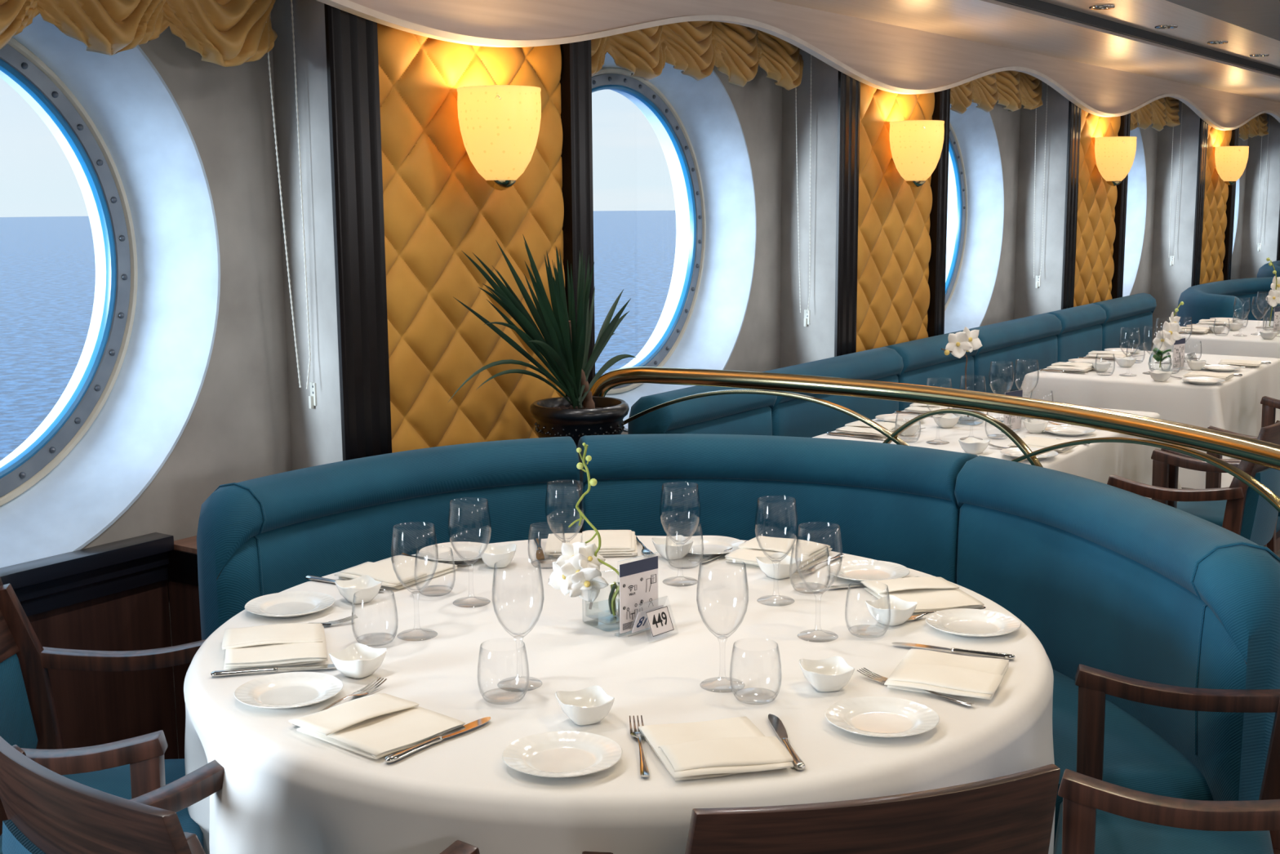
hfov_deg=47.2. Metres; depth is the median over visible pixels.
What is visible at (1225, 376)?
napkin
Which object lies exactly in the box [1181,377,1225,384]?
bread plate
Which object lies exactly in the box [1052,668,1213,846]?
seat cushion
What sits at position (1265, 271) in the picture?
banquette
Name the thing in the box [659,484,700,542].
bowl
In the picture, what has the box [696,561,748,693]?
wine glass
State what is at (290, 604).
bread plate
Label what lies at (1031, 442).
napkin
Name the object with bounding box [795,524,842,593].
bowl
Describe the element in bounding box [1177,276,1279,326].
banquette
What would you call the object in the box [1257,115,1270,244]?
blind cord
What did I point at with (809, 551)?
napkin
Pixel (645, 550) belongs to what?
fork
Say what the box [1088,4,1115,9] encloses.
recessed light
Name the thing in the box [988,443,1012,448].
fork
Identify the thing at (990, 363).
wine glass
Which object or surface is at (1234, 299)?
wine glass
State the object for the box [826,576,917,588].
butter knife
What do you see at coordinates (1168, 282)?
curtain
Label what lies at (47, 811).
armchair
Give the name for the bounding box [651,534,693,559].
dip bowl
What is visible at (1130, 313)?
cushion
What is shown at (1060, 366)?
napkin
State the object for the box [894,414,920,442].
tumbler
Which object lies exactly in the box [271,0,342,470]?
curtain
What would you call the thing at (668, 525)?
tumbler
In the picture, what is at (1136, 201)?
window
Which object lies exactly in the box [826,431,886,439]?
butter knife
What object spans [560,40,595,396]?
trim
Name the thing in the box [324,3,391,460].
trim
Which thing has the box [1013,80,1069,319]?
curtain
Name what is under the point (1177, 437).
brass handrail
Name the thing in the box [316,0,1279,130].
ceiling
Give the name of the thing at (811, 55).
blind cord
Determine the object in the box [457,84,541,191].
wall sconce
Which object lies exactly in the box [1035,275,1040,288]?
clip
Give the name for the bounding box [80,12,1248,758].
wall
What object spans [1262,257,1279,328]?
orchid
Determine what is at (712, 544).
bread plate
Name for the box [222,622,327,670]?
napkin
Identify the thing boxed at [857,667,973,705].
fork
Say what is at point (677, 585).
wine glass
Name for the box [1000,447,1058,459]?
bread plate
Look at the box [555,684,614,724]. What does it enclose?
dip bowl
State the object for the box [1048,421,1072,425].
fork
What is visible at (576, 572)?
orchid
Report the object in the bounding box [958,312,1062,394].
cushion
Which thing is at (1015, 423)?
holder
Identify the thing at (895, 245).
wall panel
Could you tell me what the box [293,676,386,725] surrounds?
fork
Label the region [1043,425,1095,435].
bread plate
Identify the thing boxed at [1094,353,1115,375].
tumbler
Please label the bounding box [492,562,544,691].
wine glass
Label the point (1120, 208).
trim
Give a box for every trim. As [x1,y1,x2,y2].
[0,532,173,616]
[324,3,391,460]
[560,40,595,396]
[834,71,860,356]
[926,88,950,337]
[995,0,1279,76]
[1061,101,1081,309]
[1111,113,1130,298]
[1191,117,1208,286]
[1222,127,1239,280]
[1276,208,1279,260]
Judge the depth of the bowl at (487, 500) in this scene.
2.80 m
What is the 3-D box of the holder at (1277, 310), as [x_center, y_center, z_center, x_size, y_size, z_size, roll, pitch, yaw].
[3.448,-0.585,7.928,0.096,0.138,0.016,-8,12,-39]
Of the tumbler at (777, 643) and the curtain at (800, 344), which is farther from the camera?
the curtain at (800, 344)
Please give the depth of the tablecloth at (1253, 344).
7.66 m
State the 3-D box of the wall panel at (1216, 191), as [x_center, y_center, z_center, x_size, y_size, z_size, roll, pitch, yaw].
[4.126,-1.536,10.551,0.024,1.430,0.791,6,11,34]
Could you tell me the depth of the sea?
240.86 m
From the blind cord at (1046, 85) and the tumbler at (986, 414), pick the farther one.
the blind cord at (1046, 85)
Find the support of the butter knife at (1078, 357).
on the tablecloth at (1233, 404)
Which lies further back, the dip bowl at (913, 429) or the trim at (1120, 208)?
the trim at (1120, 208)
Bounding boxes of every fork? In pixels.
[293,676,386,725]
[320,614,358,625]
[400,552,472,567]
[629,715,649,776]
[635,534,654,555]
[795,553,844,573]
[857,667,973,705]
[906,605,985,620]
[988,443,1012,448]
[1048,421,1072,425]
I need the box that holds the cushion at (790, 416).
[762,346,903,437]
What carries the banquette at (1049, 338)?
on the floor
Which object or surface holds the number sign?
on the tablecloth at (285, 789)
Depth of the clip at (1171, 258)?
10.27 m
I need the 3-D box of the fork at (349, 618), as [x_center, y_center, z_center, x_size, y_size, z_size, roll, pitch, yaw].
[-0.619,0.361,2.664,0.212,0.010,0.022,-5,10,-25]
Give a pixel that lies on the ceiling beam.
(1262, 17)
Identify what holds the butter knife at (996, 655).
on the tablecloth at (285, 789)
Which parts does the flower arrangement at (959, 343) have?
stem, flower, flower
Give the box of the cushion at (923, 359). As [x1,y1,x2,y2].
[884,330,978,411]
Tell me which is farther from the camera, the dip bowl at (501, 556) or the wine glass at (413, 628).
the dip bowl at (501, 556)
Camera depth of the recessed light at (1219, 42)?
7.24 m
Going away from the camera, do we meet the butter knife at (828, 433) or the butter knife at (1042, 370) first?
the butter knife at (828, 433)
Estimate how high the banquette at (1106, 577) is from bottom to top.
0.903 m
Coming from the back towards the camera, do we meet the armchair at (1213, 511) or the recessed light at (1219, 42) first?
the recessed light at (1219, 42)
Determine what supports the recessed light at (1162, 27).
in the ceiling at (1195, 28)
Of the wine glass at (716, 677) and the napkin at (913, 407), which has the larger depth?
the napkin at (913, 407)
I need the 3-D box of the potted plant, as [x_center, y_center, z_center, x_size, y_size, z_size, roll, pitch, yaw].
[-0.263,-0.149,3.924,0.296,0.734,0.730,4,10,26]
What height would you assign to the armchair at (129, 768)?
0.874 m
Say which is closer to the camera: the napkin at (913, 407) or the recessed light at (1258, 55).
the napkin at (913, 407)
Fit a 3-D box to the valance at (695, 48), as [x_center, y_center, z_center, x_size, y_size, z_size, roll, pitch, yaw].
[0.189,-1.326,5.090,0.105,0.314,1.617,6,11,34]
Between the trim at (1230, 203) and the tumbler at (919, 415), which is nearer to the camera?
the tumbler at (919, 415)
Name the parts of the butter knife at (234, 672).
handle, blade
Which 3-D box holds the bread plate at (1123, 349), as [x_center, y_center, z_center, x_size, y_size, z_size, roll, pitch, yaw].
[2.298,-0.360,6.979,0.167,0.015,0.165,7,12,40]
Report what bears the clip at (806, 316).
attached to the curtain at (800, 344)
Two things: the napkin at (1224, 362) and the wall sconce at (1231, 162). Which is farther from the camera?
the wall sconce at (1231, 162)
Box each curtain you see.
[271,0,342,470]
[780,48,838,368]
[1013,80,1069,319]
[1150,100,1199,350]
[1240,113,1279,278]
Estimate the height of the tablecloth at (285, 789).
0.429 m
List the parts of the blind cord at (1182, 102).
chain, chain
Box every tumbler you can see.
[351,592,398,646]
[413,548,455,596]
[477,643,528,704]
[527,524,565,568]
[665,524,703,568]
[729,643,782,704]
[789,545,830,593]
[844,584,890,638]
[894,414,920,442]
[985,413,1011,439]
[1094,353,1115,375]
[1160,352,1181,373]
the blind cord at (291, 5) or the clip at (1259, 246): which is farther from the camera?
the clip at (1259, 246)
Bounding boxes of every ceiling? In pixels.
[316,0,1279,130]
[770,0,1279,102]
[1039,0,1279,68]
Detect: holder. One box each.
[1004,390,1022,429]
[1172,336,1185,368]
[1272,306,1279,332]
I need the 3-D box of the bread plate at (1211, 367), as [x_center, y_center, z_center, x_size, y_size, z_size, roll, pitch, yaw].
[2.498,-0.251,6.298,0.167,0.015,0.166,8,12,42]
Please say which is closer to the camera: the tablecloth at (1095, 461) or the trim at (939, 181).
the tablecloth at (1095, 461)
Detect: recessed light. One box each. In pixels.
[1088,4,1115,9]
[1154,25,1177,29]
[1207,40,1228,44]
[1249,53,1269,57]
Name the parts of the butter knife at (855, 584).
blade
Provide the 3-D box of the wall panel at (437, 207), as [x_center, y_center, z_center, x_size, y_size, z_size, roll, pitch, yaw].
[-0.449,-0.453,4.077,0.024,1.430,0.791,6,11,34]
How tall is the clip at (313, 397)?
0.068 m
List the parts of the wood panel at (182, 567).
moulding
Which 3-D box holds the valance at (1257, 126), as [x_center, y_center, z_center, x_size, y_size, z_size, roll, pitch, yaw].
[4.764,-2.410,11.563,0.104,0.311,1.617,6,11,34]
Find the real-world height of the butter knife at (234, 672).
0.009 m
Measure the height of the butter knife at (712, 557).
0.009 m
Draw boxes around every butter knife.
[210,663,334,676]
[305,574,383,591]
[384,716,490,762]
[533,537,544,561]
[699,541,745,562]
[768,713,805,770]
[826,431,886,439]
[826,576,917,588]
[891,641,1014,659]
[893,410,923,414]
[1040,368,1087,373]
[1077,356,1113,359]
[1178,332,1200,333]
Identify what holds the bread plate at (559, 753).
on the tablecloth at (285, 789)
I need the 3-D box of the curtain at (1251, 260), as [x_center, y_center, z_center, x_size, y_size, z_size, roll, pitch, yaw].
[5.510,-1.673,12.806,0.334,2.200,1.038,6,11,34]
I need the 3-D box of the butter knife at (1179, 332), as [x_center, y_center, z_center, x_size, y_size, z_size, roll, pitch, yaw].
[2.931,-0.502,7.846,0.210,0.009,0.018,6,11,35]
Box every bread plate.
[234,671,343,708]
[244,591,334,617]
[418,541,484,563]
[502,730,622,777]
[684,535,743,555]
[825,696,939,737]
[827,559,909,582]
[875,413,924,422]
[925,608,1021,637]
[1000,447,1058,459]
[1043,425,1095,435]
[1067,358,1106,364]
[1104,347,1140,353]
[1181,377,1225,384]
[1186,324,1214,327]
[1202,364,1242,371]
[1209,317,1239,321]
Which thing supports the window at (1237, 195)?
in the wall at (237, 429)
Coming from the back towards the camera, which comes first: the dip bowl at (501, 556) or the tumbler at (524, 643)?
the dip bowl at (501, 556)
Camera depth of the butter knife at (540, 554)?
3.21 m
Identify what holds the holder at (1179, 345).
on the tablecloth at (1233, 404)
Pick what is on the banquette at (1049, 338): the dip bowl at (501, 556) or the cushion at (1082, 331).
the cushion at (1082, 331)
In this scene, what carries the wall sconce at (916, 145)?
attached to the wall panel at (895, 245)
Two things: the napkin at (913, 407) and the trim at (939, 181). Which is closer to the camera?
the napkin at (913, 407)
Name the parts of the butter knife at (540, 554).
handle, blade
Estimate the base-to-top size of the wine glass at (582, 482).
0.201 m
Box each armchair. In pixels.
[0,577,205,853]
[0,735,479,853]
[582,764,1060,853]
[1053,663,1279,853]
[1106,420,1279,546]
[1160,425,1279,555]
[1260,395,1279,427]
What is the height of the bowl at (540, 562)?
0.123 m
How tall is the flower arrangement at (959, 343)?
0.336 m
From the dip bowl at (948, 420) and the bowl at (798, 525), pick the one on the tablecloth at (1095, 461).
the dip bowl at (948, 420)
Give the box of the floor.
[1181,487,1279,557]
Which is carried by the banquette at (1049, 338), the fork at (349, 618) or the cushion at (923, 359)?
the cushion at (923, 359)
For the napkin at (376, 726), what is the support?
on the tablecloth at (285, 789)
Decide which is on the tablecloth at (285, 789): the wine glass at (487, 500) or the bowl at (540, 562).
the wine glass at (487, 500)
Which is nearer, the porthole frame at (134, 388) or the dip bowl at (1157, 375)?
the porthole frame at (134, 388)
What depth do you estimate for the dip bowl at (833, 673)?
2.32 m
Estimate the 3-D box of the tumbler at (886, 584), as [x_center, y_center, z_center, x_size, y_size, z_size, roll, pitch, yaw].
[0.405,0.325,2.606,0.081,0.089,0.081,-4,10,-22]
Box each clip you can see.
[308,382,316,408]
[804,309,809,326]
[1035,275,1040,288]
[1169,255,1173,266]
[1257,243,1261,251]
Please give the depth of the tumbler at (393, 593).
2.57 m
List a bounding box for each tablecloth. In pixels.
[183,535,1055,853]
[813,407,1182,502]
[1019,350,1279,488]
[1151,320,1279,358]
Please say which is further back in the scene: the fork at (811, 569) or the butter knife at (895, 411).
the butter knife at (895, 411)
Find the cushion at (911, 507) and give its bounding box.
[577,433,977,583]
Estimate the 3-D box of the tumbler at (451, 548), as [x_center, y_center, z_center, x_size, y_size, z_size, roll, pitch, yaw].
[-0.405,0.285,2.892,0.081,0.089,0.081,3,10,18]
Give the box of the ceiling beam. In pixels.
[1165,0,1279,40]
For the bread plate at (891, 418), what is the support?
on the tablecloth at (1095, 461)
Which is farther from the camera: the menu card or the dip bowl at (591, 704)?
the menu card
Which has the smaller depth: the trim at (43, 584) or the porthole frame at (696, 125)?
the trim at (43, 584)
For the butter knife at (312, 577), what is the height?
0.009 m
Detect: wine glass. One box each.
[391,524,438,640]
[448,500,491,607]
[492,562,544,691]
[544,482,586,541]
[659,484,700,586]
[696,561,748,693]
[754,498,798,605]
[795,524,842,642]
[926,378,951,444]
[988,363,1013,422]
[1013,360,1039,419]
[1119,328,1140,376]
[1233,298,1250,336]
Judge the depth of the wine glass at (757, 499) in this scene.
2.80 m
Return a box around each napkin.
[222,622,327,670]
[288,693,465,759]
[334,555,457,589]
[544,529,637,557]
[638,715,793,780]
[724,535,832,568]
[835,420,897,437]
[860,576,984,612]
[884,648,1008,699]
[904,403,962,414]
[1007,435,1075,452]
[1046,361,1094,372]
[1085,351,1131,359]
[1180,326,1211,333]
[1182,371,1234,380]
[1198,319,1233,325]
[1217,359,1262,367]
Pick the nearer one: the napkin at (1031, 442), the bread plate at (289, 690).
the bread plate at (289, 690)
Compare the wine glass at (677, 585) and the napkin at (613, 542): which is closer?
the wine glass at (677, 585)
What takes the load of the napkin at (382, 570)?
on the tablecloth at (285, 789)
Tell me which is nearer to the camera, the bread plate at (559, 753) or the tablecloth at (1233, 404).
the bread plate at (559, 753)
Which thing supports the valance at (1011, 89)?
hanging from the ceiling
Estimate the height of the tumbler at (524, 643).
0.089 m
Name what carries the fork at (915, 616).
on the tablecloth at (285, 789)
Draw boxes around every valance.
[0,0,277,66]
[591,21,803,90]
[950,71,1043,114]
[1129,97,1180,131]
[1238,112,1268,141]
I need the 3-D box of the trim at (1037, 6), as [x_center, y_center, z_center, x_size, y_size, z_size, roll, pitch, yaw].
[2.452,-1.842,6.919,0.020,0.060,19.500,6,11,34]
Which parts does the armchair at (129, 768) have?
panel, leg, armrest, seat, armrest, leg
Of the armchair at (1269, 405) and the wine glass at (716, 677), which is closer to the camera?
the wine glass at (716, 677)
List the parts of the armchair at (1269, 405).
leg, armrest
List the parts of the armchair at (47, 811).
leg, panel, armrest, leg, armrest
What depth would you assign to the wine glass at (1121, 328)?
6.13 m
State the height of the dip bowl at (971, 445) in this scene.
0.040 m
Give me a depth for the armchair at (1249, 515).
4.17 m
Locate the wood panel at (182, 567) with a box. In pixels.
[167,535,201,758]
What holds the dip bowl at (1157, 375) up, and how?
on the tablecloth at (1233, 404)
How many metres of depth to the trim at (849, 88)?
5.81 m
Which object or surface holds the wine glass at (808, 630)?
on the tablecloth at (285, 789)
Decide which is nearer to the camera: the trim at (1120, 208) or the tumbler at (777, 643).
the tumbler at (777, 643)
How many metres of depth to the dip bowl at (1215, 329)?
7.85 m
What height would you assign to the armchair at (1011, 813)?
0.874 m
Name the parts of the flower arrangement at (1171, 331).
flower, stem, flower, flower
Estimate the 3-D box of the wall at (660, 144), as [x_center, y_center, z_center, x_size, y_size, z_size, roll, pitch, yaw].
[-0.167,-0.592,5.449,0.013,3.500,2.667,6,11,34]
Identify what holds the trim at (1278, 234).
attached to the curtain at (1251, 260)
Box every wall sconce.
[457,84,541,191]
[889,120,944,187]
[1094,136,1137,186]
[1214,146,1248,185]
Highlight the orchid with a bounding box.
[547,442,619,624]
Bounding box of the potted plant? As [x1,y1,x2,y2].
[448,234,635,447]
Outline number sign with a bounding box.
[631,597,675,637]
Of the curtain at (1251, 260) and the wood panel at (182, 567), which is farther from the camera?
the curtain at (1251, 260)
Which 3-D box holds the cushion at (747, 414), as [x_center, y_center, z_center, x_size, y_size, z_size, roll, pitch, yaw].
[0.220,0.291,4.923,0.174,0.880,0.700,6,11,34]
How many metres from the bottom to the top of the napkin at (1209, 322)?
0.025 m
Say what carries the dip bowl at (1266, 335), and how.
on the tablecloth at (1253, 344)
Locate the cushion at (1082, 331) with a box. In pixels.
[1044,303,1106,362]
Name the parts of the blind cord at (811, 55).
chain, chain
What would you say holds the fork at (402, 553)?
on the tablecloth at (285, 789)
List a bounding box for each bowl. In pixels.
[328,642,386,678]
[334,574,382,604]
[391,524,438,592]
[448,500,491,561]
[479,543,516,568]
[492,562,544,636]
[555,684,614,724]
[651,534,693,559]
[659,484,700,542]
[696,561,748,636]
[754,498,798,559]
[755,551,802,578]
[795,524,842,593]
[799,656,854,691]
[865,595,917,626]
[895,420,919,435]
[933,413,959,427]
[958,436,990,453]
[1023,417,1048,433]
[1091,360,1111,371]
[1115,356,1136,367]
[1149,369,1172,381]
[1186,359,1205,369]
[1208,324,1225,333]
[1225,322,1243,330]
[1259,330,1278,339]
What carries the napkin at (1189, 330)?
on the tablecloth at (1253, 344)
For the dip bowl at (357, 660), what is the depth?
2.40 m
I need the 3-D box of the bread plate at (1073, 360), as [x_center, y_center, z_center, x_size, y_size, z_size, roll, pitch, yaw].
[2.004,-0.290,6.564,0.167,0.015,0.165,-5,10,-25]
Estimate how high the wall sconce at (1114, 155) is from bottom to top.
0.271 m
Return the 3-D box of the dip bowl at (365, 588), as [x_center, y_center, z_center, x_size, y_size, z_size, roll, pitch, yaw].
[-0.545,0.318,2.842,0.077,0.040,0.077,-7,11,-36]
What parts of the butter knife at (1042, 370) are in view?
handle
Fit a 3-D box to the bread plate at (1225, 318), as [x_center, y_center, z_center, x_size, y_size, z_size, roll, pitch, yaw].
[3.418,-0.625,8.565,0.167,0.015,0.165,7,12,40]
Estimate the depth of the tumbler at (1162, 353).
6.22 m
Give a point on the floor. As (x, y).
(1278, 551)
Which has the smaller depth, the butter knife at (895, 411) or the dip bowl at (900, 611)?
the dip bowl at (900, 611)
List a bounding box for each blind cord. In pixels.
[266,0,311,389]
[795,54,811,313]
[1033,84,1048,278]
[1168,102,1182,257]
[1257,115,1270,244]
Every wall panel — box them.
[377,22,565,453]
[856,82,934,351]
[1073,109,1120,306]
[1200,124,1231,284]
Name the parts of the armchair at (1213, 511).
leg, armrest, leg, seat, armrest, leg, seat frame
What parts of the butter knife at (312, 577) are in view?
handle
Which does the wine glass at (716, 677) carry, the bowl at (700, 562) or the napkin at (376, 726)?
the bowl at (700, 562)
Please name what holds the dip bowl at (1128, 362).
on the tablecloth at (1233, 404)
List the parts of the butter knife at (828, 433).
handle, blade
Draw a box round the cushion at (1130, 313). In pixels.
[1088,293,1156,351]
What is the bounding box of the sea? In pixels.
[0,210,675,460]
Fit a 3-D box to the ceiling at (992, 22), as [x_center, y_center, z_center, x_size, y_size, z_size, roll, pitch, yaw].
[2.200,-1.836,7.098,0.590,0.020,19.500,6,11,34]
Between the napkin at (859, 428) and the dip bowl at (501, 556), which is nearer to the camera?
the dip bowl at (501, 556)
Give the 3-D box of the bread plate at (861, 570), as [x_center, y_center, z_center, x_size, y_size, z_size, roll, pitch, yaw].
[0.467,0.299,2.995,0.167,0.015,0.165,6,11,34]
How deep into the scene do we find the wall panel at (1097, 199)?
8.37 m
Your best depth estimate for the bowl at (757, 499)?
2.80 m
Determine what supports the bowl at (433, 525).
on the wine glass at (413, 628)
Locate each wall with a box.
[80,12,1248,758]
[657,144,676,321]
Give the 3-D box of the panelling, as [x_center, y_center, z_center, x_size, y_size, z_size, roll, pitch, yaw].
[-1.572,0.761,3.107,0.033,0.600,1.385,6,11,34]
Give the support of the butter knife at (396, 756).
on the tablecloth at (285, 789)
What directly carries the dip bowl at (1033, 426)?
on the tablecloth at (1095, 461)
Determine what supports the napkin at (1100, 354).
on the tablecloth at (1233, 404)
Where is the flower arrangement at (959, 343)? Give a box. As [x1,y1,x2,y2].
[941,326,983,425]
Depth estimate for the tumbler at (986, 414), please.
4.64 m
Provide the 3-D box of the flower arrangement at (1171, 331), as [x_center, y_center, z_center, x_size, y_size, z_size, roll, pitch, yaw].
[2.248,-0.380,6.229,0.200,0.295,0.110,-3,10,-16]
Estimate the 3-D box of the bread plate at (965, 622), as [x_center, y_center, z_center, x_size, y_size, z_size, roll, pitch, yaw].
[0.598,0.356,2.634,0.167,0.015,0.165,2,10,15]
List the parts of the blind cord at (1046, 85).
chain, chain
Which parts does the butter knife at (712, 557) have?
blade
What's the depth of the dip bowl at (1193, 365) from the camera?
6.30 m
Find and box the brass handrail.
[590,366,1279,512]
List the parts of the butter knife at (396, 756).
handle, blade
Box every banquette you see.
[196,433,1279,846]
[627,293,1156,437]
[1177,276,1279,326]
[1257,260,1279,277]
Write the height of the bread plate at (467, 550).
0.015 m
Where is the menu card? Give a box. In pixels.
[619,555,657,633]
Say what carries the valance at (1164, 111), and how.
hanging from the ceiling
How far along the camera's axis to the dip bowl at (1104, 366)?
6.27 m
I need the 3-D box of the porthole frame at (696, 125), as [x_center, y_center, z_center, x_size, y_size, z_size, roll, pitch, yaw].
[-0.056,-0.706,5.351,0.273,1.434,1.434,6,11,34]
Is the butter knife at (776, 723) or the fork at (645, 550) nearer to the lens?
the butter knife at (776, 723)
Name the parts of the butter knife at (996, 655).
blade, handle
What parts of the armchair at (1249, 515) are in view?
leg, armrest, armrest, leg, panel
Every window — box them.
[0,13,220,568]
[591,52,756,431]
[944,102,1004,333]
[1122,127,1146,297]
[1231,178,1239,254]
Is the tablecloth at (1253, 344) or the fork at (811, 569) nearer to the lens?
the fork at (811, 569)
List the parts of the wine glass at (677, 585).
stem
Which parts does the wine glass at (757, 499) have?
stem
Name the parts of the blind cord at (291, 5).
chain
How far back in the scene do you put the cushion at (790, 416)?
5.50 m
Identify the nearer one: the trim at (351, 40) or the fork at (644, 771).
the fork at (644, 771)
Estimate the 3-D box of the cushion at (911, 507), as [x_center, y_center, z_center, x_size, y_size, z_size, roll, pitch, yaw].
[0.350,0.466,3.836,1.084,0.880,0.294,3,10,18]
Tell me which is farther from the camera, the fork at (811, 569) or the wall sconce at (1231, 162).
the wall sconce at (1231, 162)
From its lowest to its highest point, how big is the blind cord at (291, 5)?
1.110 m
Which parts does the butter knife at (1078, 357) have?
handle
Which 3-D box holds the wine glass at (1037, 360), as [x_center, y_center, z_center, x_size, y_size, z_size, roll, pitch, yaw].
[1.323,-0.130,5.022,0.083,0.201,0.083,8,12,42]
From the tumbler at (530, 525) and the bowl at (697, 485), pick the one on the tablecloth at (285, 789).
the tumbler at (530, 525)
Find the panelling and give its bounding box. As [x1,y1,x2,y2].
[0,579,177,835]
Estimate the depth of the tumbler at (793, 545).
2.88 m
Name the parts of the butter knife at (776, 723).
blade, handle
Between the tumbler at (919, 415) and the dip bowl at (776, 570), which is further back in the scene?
the tumbler at (919, 415)
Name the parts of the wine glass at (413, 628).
stem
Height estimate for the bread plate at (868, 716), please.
0.015 m
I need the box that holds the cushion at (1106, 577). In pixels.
[954,455,1279,800]
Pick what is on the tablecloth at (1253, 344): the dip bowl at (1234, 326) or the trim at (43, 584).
the dip bowl at (1234, 326)
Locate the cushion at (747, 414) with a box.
[627,385,777,435]
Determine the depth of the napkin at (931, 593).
2.83 m
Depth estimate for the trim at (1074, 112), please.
7.96 m
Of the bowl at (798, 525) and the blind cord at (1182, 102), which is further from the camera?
the blind cord at (1182, 102)
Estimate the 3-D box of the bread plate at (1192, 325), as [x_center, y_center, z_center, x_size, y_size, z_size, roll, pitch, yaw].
[3.124,-0.556,8.149,0.165,0.015,0.167,0,9,5]
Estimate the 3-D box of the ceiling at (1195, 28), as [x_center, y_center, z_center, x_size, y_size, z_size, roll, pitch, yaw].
[2.638,-1.839,6.788,0.438,0.020,19.500,6,11,34]
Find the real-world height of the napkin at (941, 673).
0.023 m
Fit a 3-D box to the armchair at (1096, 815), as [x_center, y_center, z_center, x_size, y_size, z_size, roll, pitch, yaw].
[0.896,0.734,2.325,0.464,0.874,0.546,3,10,19]
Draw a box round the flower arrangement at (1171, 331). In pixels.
[1147,301,1183,371]
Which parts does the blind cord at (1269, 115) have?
chain, chain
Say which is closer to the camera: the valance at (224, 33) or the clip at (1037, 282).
the valance at (224, 33)
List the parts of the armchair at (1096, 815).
leg, leg, seat, armrest, armrest, leg, seat frame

